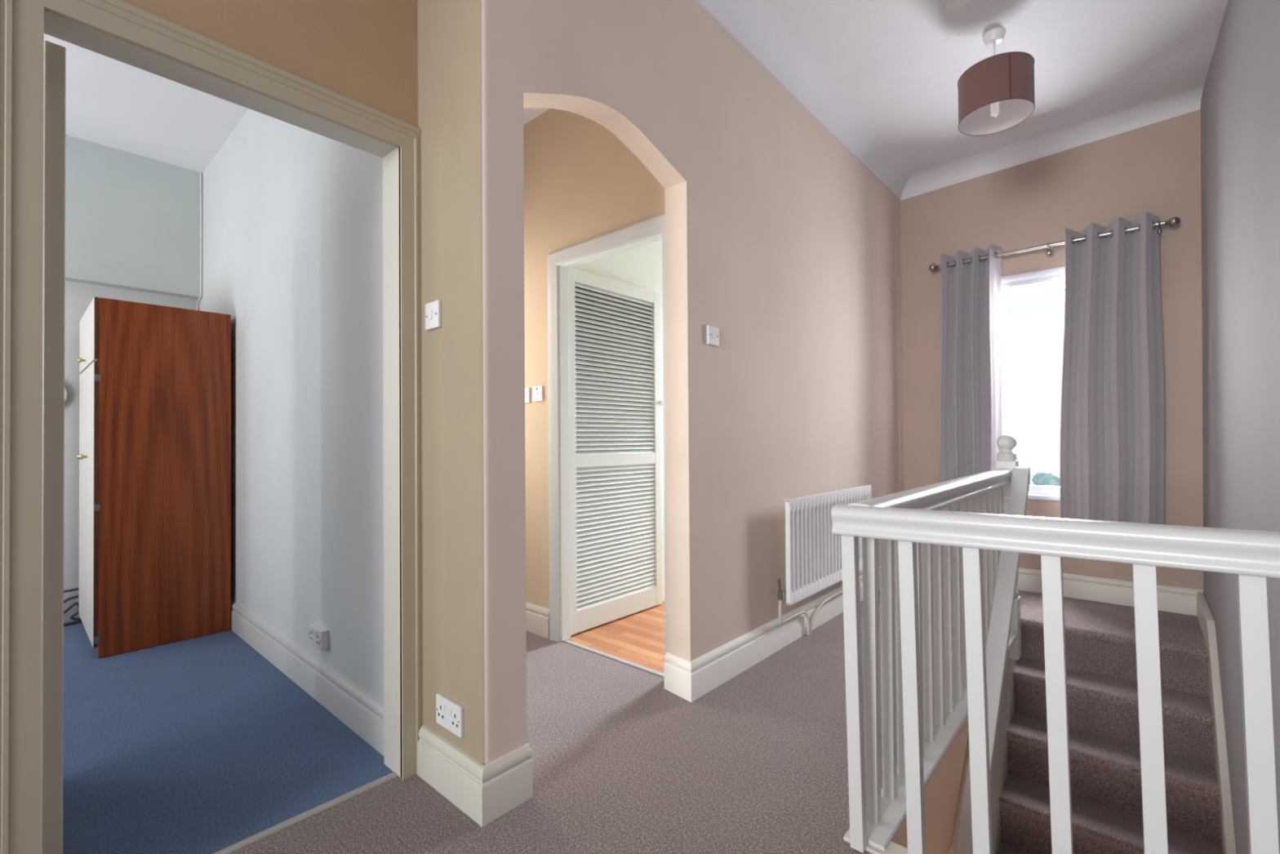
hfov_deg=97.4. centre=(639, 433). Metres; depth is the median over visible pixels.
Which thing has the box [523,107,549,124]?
ceiling
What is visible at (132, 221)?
wall
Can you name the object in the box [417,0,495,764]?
wall pier
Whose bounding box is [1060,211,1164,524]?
curtain
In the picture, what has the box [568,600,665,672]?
floor
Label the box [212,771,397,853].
trim
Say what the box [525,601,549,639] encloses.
baseboard
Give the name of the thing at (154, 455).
wardrobe
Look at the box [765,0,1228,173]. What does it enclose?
ceiling
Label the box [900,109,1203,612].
wall
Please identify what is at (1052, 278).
window
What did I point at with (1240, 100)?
wall
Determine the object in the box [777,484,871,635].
radiator
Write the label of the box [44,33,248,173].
ceiling
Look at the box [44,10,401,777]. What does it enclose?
door frame
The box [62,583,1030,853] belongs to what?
floor
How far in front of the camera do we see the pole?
3.91 m
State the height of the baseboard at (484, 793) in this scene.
0.160 m
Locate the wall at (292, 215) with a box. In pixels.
[199,109,383,704]
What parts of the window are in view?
architrave, sill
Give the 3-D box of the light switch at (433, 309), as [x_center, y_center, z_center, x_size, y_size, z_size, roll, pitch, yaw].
[-0.685,-0.390,1.857,0.088,0.088,0.016,-1,-1,42]
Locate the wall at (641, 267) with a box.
[573,240,664,600]
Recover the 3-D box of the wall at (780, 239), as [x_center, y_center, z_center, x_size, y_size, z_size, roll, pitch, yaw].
[0.854,-0.401,3.275,0.140,3.500,4.070,-1,-1,42]
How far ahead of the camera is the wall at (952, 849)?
2.44 m
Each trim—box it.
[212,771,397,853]
[562,639,663,676]
[697,0,913,200]
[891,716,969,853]
[900,86,1204,200]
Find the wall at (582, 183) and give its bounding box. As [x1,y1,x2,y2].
[523,108,665,608]
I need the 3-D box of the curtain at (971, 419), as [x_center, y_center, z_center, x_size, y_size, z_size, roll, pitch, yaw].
[2.494,-0.333,4.242,0.419,2.101,0.151,-1,-1,42]
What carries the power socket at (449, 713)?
attached to the wall pier
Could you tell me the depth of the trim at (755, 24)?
3.22 m
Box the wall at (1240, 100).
[1200,0,1279,853]
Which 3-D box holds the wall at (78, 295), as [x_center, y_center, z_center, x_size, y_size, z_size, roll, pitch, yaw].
[-4.530,0.182,2.697,0.240,2.400,3.820,-1,-1,42]
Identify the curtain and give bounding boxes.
[939,244,1003,482]
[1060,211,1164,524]
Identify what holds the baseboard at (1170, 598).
attached to the wall at (1155, 169)
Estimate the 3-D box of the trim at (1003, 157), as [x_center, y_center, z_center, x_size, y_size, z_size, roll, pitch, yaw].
[2.813,-2.023,4.006,1.860,0.150,0.154,-1,-1,42]
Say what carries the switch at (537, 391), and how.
attached to the wall at (582, 183)
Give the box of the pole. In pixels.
[928,216,1180,272]
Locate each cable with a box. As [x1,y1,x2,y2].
[63,587,78,592]
[63,595,78,603]
[63,602,80,620]
[63,619,81,626]
[196,172,202,310]
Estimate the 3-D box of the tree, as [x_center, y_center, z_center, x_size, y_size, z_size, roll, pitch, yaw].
[14.560,3.839,20.362,1.757,4.799,1.655,0,-1,-4]
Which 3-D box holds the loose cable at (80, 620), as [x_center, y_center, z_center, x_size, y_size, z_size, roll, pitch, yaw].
[-3.547,1.169,3.445,0.026,0.027,0.351,-1,-1,42]
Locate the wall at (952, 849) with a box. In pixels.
[947,659,1017,853]
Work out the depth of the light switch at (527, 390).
3.31 m
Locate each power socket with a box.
[308,622,328,650]
[435,693,463,737]
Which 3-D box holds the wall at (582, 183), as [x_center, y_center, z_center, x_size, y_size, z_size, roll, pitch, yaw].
[-0.490,-0.342,3.221,1.800,3.400,0.065,-1,-1,42]
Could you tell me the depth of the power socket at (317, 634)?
2.41 m
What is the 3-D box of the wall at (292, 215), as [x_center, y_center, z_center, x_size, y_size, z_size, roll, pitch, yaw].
[-2.070,-0.331,3.150,3.330,3.400,0.130,-1,-1,42]
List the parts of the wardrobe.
knob, door, knob, door, door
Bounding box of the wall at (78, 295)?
[63,280,199,622]
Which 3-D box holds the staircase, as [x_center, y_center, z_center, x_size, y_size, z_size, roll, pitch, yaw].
[2.159,2.471,2.623,0.890,2.980,3.006,-1,-1,42]
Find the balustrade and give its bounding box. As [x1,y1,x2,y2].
[831,434,1279,853]
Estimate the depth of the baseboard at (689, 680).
2.70 m
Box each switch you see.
[425,299,441,330]
[524,387,530,403]
[532,385,543,401]
[706,324,719,346]
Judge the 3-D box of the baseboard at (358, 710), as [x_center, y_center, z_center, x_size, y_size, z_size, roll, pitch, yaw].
[-2.010,1.087,2.988,3.060,0.160,0.022,-1,-1,42]
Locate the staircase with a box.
[990,591,1236,853]
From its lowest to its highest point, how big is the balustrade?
2.109 m
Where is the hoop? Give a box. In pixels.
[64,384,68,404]
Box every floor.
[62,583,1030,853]
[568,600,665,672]
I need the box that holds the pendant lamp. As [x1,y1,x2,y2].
[957,27,1035,136]
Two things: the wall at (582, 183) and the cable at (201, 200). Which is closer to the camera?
the wall at (582, 183)
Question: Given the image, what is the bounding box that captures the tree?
[1031,472,1060,486]
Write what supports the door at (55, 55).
attached to the door frame at (55, 26)
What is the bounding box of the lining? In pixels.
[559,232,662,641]
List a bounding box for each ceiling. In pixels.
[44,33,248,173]
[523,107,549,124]
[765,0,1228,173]
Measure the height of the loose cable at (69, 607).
0.127 m
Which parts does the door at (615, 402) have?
backing panel, knob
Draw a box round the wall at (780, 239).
[492,0,903,759]
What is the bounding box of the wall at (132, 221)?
[65,134,202,299]
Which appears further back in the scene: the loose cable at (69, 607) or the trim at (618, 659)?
the loose cable at (69, 607)
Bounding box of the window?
[1001,266,1064,501]
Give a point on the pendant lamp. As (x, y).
(996, 94)
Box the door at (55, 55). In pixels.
[40,40,66,853]
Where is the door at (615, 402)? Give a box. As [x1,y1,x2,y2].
[568,267,663,635]
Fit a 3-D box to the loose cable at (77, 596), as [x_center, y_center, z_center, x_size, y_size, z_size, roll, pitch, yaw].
[-3.580,1.091,3.473,0.028,0.159,0.355,-1,-1,45]
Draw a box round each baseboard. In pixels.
[231,599,383,755]
[417,724,533,826]
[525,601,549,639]
[663,566,879,702]
[1016,567,1203,615]
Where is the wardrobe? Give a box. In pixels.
[76,296,231,657]
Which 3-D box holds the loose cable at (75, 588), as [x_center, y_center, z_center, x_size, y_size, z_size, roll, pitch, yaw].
[-3.581,1.050,3.473,0.028,0.178,0.357,-1,-1,45]
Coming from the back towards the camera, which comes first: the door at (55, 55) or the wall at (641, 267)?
the wall at (641, 267)
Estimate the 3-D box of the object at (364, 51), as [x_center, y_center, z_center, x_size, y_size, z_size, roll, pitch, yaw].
[-1.651,-0.407,1.026,0.120,3.500,2.540,-1,-1,42]

